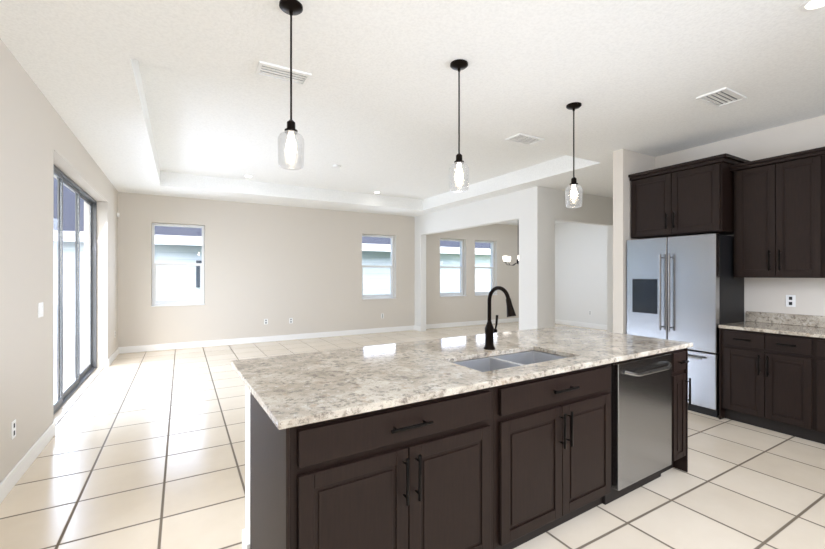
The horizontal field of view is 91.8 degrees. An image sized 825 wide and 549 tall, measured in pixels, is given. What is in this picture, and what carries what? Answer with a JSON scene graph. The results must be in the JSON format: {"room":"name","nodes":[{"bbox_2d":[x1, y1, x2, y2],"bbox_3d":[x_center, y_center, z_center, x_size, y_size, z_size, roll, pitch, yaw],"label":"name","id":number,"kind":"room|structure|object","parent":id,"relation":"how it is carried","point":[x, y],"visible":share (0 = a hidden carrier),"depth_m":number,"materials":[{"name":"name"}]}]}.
{"room":"kitchen","nodes":[
{"label":"kitchen","id":0,"kind":"room"},
{"bbox_2d":[0,38,117,482],"bbox_3d":[-2.526,-0.230,2.156,0.280,3.260,11.760,0,0,-30],"label":"wall","id":1,"kind":"structure","parent":0,"point":[39,140],"depth_m":3.03,"materials":[{"name":"beige paint"}]},
{"bbox_2d":[11,419,15,439],"bbox_3d":[-2.652,1.030,2.660,0.006,0.115,0.072,0,0,-30],"label":"electrical outlet","id":2,"kind":"object","parent":1,"relation":"attached to","point":[13,429],"visible":0.98,"depth_m":2.65,"materials":[{"name":"white plastic"}]},
{"bbox_2d":[0,421,54,503],"bbox_3d":[-1.334,1.343,0.385,0.014,0.115,7.200,0,0,-30],"label":"baseboard","id":3,"kind":"structure","parent":1,"relation":"attached to","point":[11,479],"depth_m":2.83,"materials":[{"name":"white wood"}]},
{"bbox_2d":[38,302,43,317],"bbox_3d":[-2.946,0.280,3.172,0.008,0.115,0.120,0,0,-30],"label":"light switch","id":4,"kind":"object","parent":1,"relation":"attached to","point":[40,309],"visible":0.98,"depth_m":3.16,"materials":[{"name":"white plastic"}]},
{"bbox_2d":[54,165,96,413],"bbox_3d":[-4.023,0.151,4.692,0.075,2.495,2.942,0,0,-30],"label":"sliding door","id":5,"kind":"structure","parent":1,"relation":"in","point":[91,367],"depth_m":5.08,"materials":[{"name":"clear glass"}]},
{"bbox_2d":[108,347,119,366],"bbox_3d":[-4.899,1.343,6.559,0.014,0.115,1.160,0,0,-30],"label":"baseboard","id":6,"kind":"structure","parent":1,"relation":"attached to","point":[117,351],"depth_m":6.49,"materials":[{"name":"white"}]},
{"bbox_2d":[118,192,518,346],"bbox_3d":[-0.763,-0.230,9.802,10.420,3.260,0.280,0,0,-30],"label":"wall","id":7,"kind":"structure","parent":0,"point":[277,266],"depth_m":8.51,"materials":[{"name":"beige paint"}]},
{"bbox_2d":[151,223,204,306],"bbox_3d":[-4.448,-0.184,7.614,0.864,1.546,0.225,0,0,-30],"label":"window","id":8,"kind":"structure","parent":7,"relation":"in","point":[166,302],"depth_m":7.63,"materials":[{"name":"white plastic"}]},
{"bbox_2d":[120,325,413,353],"bbox_3d":[-2.573,1.343,8.587,6.070,0.115,0.014,0,0,-30],"label":"baseboard","id":9,"kind":"structure","parent":7,"relation":"attached to","point":[143,348],"depth_m":8.20,"materials":[{"name":"white wood"}]},
{"bbox_2d":[362,234,395,299],"bbox_3d":[-0.841,-0.184,9.696,0.894,1.546,0.225,0,0,-30],"label":"window","id":10,"kind":"structure","parent":7,"relation":"in","point":[380,296],"depth_m":9.79,"materials":[{"name":"white plastic"}]},
{"bbox_2d":[440,239,465,296],"bbox_3d":[1.049,-0.184,10.787,0.849,1.546,0.225,0,0,-30],"label":"window","id":11,"kind":"structure","parent":7,"relation":"in","point":[458,293],"depth_m":10.92,"materials":[{"name":"white plastic"}]},
{"bbox_2d":[426,318,518,328],"bbox_3d":[1.939,1.343,11.192,4.050,0.115,0.014,0,0,-30],"label":"baseboard","id":12,"kind":"structure","parent":7,"relation":"attached to","point":[455,324],"depth_m":10.93,"materials":[{"name":"white"}]},
{"bbox_2d":[475,240,496,295],"bbox_3d":[2.034,-0.184,11.356,0.794,1.546,0.225,0,0,-30],"label":"window","id":13,"kind":"structure","parent":7,"relation":"in","point":[481,293],"depth_m":11.51,"materials":[{"name":"glass"}]},
{"bbox_2d":[0,322,824,548],"bbox_3d":[1.986,1.460,4.761,10.700,0.120,11.760,0,0,-30],"label":"floor","id":14,"kind":"structure","parent":0,"point":[143,450],"depth_m":2.75,"materials":[{"name":"tile"}]},
{"bbox_2d":[242,346,692,548],"bbox_3d":[0.567,0.958,2.405,2.833,0.884,0.858,0,0,-32],"label":"kitchen island","id":15,"kind":"object","parent":14,"relation":"on","point":[491,438],"depth_m":1.82,"materials":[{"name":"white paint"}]},
{"bbox_2d":[231,326,692,429],"bbox_3d":[0.486,0.513,2.549,2.876,0.055,1.100,0,0,-32],"label":"island countertop","id":16,"kind":"structure","parent":15,"relation":"on","point":[290,388],"depth_m":2.06,"materials":[{"name":"beige stone"}]},
{"bbox_2d":[479,286,515,349],"bbox_3d":[0.570,0.278,2.540,0.125,0.412,0.262,0,0,-32],"label":"faucet","id":17,"kind":"object","parent":16,"relation":"on","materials":[{"name":"black metal"}]},
{"bbox_2d":[611,352,671,490],"bbox_3d":[1.489,0.908,2.534,0.626,0.753,0.099,0,0,-32],"label":"dishwasher","id":18,"kind":"object","parent":15,"relation":"in","point":[641,387],"depth_m":2.50,"materials":[{"name":"silver metal"}]},
{"bbox_2d":[626,233,743,417],"bbox_3d":[2.945,0.500,4.394,0.666,1.800,0.903,0,0,-30],"label":"fridge","id":19,"kind":"object","parent":14,"relation":"on","point":[688,288],"visible":0.73,"depth_m":4.08,"materials":[{"name":"silver metal"}]},
{"bbox_2d":[718,327,801,437],"bbox_3d":[3.405,0.958,3.696,0.598,0.884,0.736,0,0,-30],"label":"base cabinet","id":20,"kind":"object","parent":14,"relation":"on","point":[772,371],"depth_m":3.59,"materials":[{"name":"black wood"}]},
{"bbox_2d":[718,323,824,338],"bbox_3d":[4.295,0.500,2.143,0.611,0.030,4.316,0,0,-30],"label":"countertop","id":21,"kind":"structure","parent":20,"relation":"on","point":[770,328],"depth_m":3.59,"materials":[{"name":"beige stone"}]},
{"bbox_2d":[802,335,824,443],"bbox_3d":[3.718,0.958,3.155,0.598,0.884,0.775,0,0,-30],"label":"base cabinet","id":22,"kind":"object","parent":14,"relation":"on","point":[813,350],"depth_m":3.30,"materials":[{"name":"black wood"}]},
{"bbox_2d":[0,0,824,224],"bbox_3d":[2.075,-1.640,4.737,10.270,0.360,11.330,0,0,-30],"label":"ceiling","id":23,"kind":"structure","parent":0,"point":[176,98],"depth_m":3.16,"materials":[{"name":"paint"}]},
{"bbox_2d":[255,61,311,85],"bbox_3d":[-0.936,-1.453,2.901,0.360,0.014,0.190,0,0,-30],"label":"ceiling vent","id":24,"kind":"object","parent":23,"relation":"in","point":[276,72],"visible":0.96,"depth_m":2.89,"materials":[{"name":"white plastic"}]},
{"bbox_2d":[278,0,303,169],"bbox_3d":[-0.659,-1.019,2.171,0.138,0.880,0.138,0,0,-30],"label":"pendant light","id":25,"kind":"object","parent":23,"relation":"hanging from","point":[291,8],"visible":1,"depth_m":2.16,"materials":[{"name":"clear glass"}]},
{"bbox_2d":[278,129,303,169],"bbox_3d":[-0.659,-0.677,2.171,0.138,0.196,0.138,0,0,-30],"label":"shade","id":26,"kind":"object","parent":25,"relation":"on","point":[290,147],"depth_m":2.16,"materials":[{"name":"clear glass"}]},
{"bbox_2d":[449,59,468,191],"bbox_3d":[0.323,-1.019,2.773,0.138,0.880,0.138,0,0,-30],"label":"pendant light","id":27,"kind":"object","parent":23,"relation":"hanging from","point":[458,65],"visible":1,"depth_m":2.76,"materials":[{"name":"clear glass"}]},
{"bbox_2d":[449,161,468,191],"bbox_3d":[0.323,-0.677,2.773,0.138,0.196,0.138,0,0,-30],"label":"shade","id":28,"kind":"object","parent":27,"relation":"on","point":[459,174],"depth_m":2.76,"materials":[{"name":"clear glass"}]},
{"bbox_2d":[503,255,518,265],"bbox_3d":[2.505,-0.836,9.564,0.748,1.246,0.720,0,0,-30],"label":"chandelier","id":29,"kind":"object","parent":23,"relation":"hanging from","point":[507,259],"visible":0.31,"depth_m":9.50,"materials":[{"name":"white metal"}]},
{"bbox_2d":[506,133,544,144],"bbox_3d":[1.211,-1.453,4.302,0.360,0.014,0.210,0,0,-30],"label":"ceiling vent","id":30,"kind":"object","parent":23,"relation":"in","point":[522,138],"visible":0.98,"depth_m":4.30,"materials":[{"name":"white plastic"}]},
{"bbox_2d":[565,102,581,207],"bbox_3d":[1.390,-1.019,3.447,0.138,0.880,0.138,0,0,-30],"label":"pendant light","id":31,"kind":"object","parent":23,"relation":"hanging from","point":[573,106],"visible":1,"depth_m":3.44,"materials":[{"name":"clear glass"}]},
{"bbox_2d":[565,183,581,207],"bbox_3d":[1.390,-0.677,3.447,0.138,0.196,0.138,0,0,-30],"label":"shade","id":32,"kind":"object","parent":31,"relation":"on","point":[573,194],"depth_m":3.43,"materials":[{"name":"clear glass"}]},
{"bbox_2d":[696,87,746,107],"bbox_3d":[2.544,-1.453,3.293,0.360,0.014,0.210,0,0,-30],"label":"ceiling vent","id":33,"kind":"object","parent":23,"relation":"in","point":[722,97],"visible":1,"depth_m":3.29,"materials":[{"name":"white plastic"}]},
{"bbox_2d":[799,0,824,11],"bbox_3d":[2.175,-1.455,2.133,0.164,0.010,0.164,0,0,-30],"label":"recessed light","id":34,"kind":"object","parent":23,"relation":"in","point":[808,5],"visible":1,"depth_m":2.17,"materials":[{"name":"white"}]},
{"bbox_2d":[415,186,543,330],"bbox_3d":[1.124,-0.230,8.403,0.150,3.260,4.030,0,0,-30],"label":"wall","id":35,"kind":"structure","parent":0,"point":[525,207],"depth_m":6.99,"materials":[{"name":"white paint"}]},
{"bbox_2d":[414,325,420,330],"bbox_3d":[0.129,1.343,9.962,0.014,0.115,0.295,0,0,-30],"label":"baseboard","id":36,"kind":"structure","parent":35,"relation":"attached to","point":[418,328],"depth_m":9.96,"materials":[{"name":"white wood"}]},
{"bbox_2d":[544,187,612,331],"bbox_3d":[3.920,-0.230,7.760,4.050,3.260,0.120,0,0,-30],"label":"wall","id":37,"kind":"structure","parent":0,"point":[595,210],"depth_m":6.98,"materials":[{"name":"white paint"}]},
{"bbox_2d":[555,222,606,324],"bbox_3d":[5.237,-0.230,9.680,0.150,3.260,5.930,0,0,-30],"label":"wall","id":38,"kind":"structure","parent":0,"point":[580,271],"depth_m":10.74,"materials":[{"name":"white paint"}]},
{"bbox_2d":[555,319,606,329],"bbox_3d":[4.665,1.343,10.505,0.014,0.115,3.890,0,0,-30],"label":"baseboard","id":39,"kind":"structure","parent":38,"relation":"attached to","point":[581,324],"depth_m":10.72,"materials":[{"name":"white"}]},
{"bbox_2d":[613,149,656,333],"bbox_3d":[2.700,-0.230,4.864,0.660,3.260,0.125,0,0,-30],"label":"wall","id":40,"kind":"structure","parent":0,"point":[625,162],"depth_m":4.69,"materials":[{"name":"beige paint"}]},
{"bbox_2d":[657,115,824,320],"bbox_3d":[4.400,-0.230,2.728,0.150,3.260,5.525,0,0,-30],"label":"wall","id":41,"kind":"structure","parent":0,"point":[765,294],"depth_m":3.97,"materials":[{"name":"beige paint"}]},
{"bbox_2d":[628,155,739,238],"bbox_3d":[3.014,-0.780,4.434,0.538,0.711,0.915,0,0,-30],"label":"upper cabinet","id":42,"kind":"object","parent":41,"relation":"attached to","point":[689,198],"depth_m":4.19,"materials":[{"name":"black wood"}]},
{"bbox_2d":[732,151,807,277],"bbox_3d":[3.514,-0.515,3.758,0.348,1.089,0.715,0,0,-30],"label":"upper cabinet","id":43,"kind":"object","parent":41,"relation":"attached to","point":[768,214],"depth_m":3.72,"materials":[{"name":"black wood"}]},
{"bbox_2d":[746,311,824,326],"bbox_3d":[4.550,0.432,2.290,0.022,0.104,4.316,0,0,-30],"label":"backsplash","id":44,"kind":"structure","parent":41,"relation":"attached to","point":[751,316],"depth_m":3.87,"materials":[{"name":"beige stone"}]},
{"bbox_2d":[786,295,795,306],"bbox_3d":[3.654,0.255,3.865,0.006,0.115,0.072,0,0,-30],"label":"electrical outlet","id":45,"kind":"object","parent":41,"relation":"attached to","point":[790,300],"visible":1,"depth_m":3.86,"materials":[{"name":"white plastic"}]},
{"bbox_2d":[808,147,824,277],"bbox_3d":[3.819,-0.515,3.230,0.348,1.089,0.765,0,0,-30],"label":"upper cabinet","id":46,"kind":"object","parent":41,"relation":"attached to","point":[816,159],"depth_m":3.45,"materials":[{"name":"black wood"}]},
{"label":"outside","id":47,"kind":"structure","parent":0,"visible":0},
{"bbox_3d":[-3.170,1.615,15.490,90.000,0.170,90.000,0,0,-30],"label":"ground","id":48,"kind":"structure","parent":47,"visible":0},
{"bbox_2d":[54,334,83,396],"bbox_3d":[-6.648,1.468,1.364,7.650,0.125,15.010,0,0,-30],"label":"patio","id":49,"kind":"structure","parent":48,"relation":"on","point":[68,364],"depth_m":6.69,"materials":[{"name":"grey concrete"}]},
{"bbox_2d":[54,241,489,335],"bbox_3d":[-3.835,0.240,16.642,26.000,2.580,8.000,0,0,-30],"label":"siding","id":50,"kind":"object","parent":48,"relation":"on","point":[189,273],"depth_m":10.70,"materials":[{"name":"white"}]},
{"bbox_2d":[196,260,201,286],"bbox_3d":[-5.776,-0.015,10.885,0.200,0.730,0.030,0,0,-30],"label":"window","id":51,"kind":"structure","parent":50,"relation":"attached to","point":[198,274],"depth_m":10.84,"materials":[{"name":"grey"}]},
{"bbox_2d":[54,178,489,248],"bbox_3d":[-2.636,-2.000,14.765,26.800,2.200,4.450,0,0,-30],"label":"roof","id":52,"kind":"structure","parent":50,"relation":"on","point":[71,214],"depth_m":10.61,"materials":[{"name":"grey"}]},
{"bbox_2d":[54,230,489,254],"bbox_3d":[-1.531,-0.877,12.851,26.800,0.235,0.050,0,0,-30],"label":"fascia","id":53,"kind":"object","parent":52,"relation":"attached to","point":[199,241],"depth_m":10.40,"materials":[{"name":"white"}]}
]}

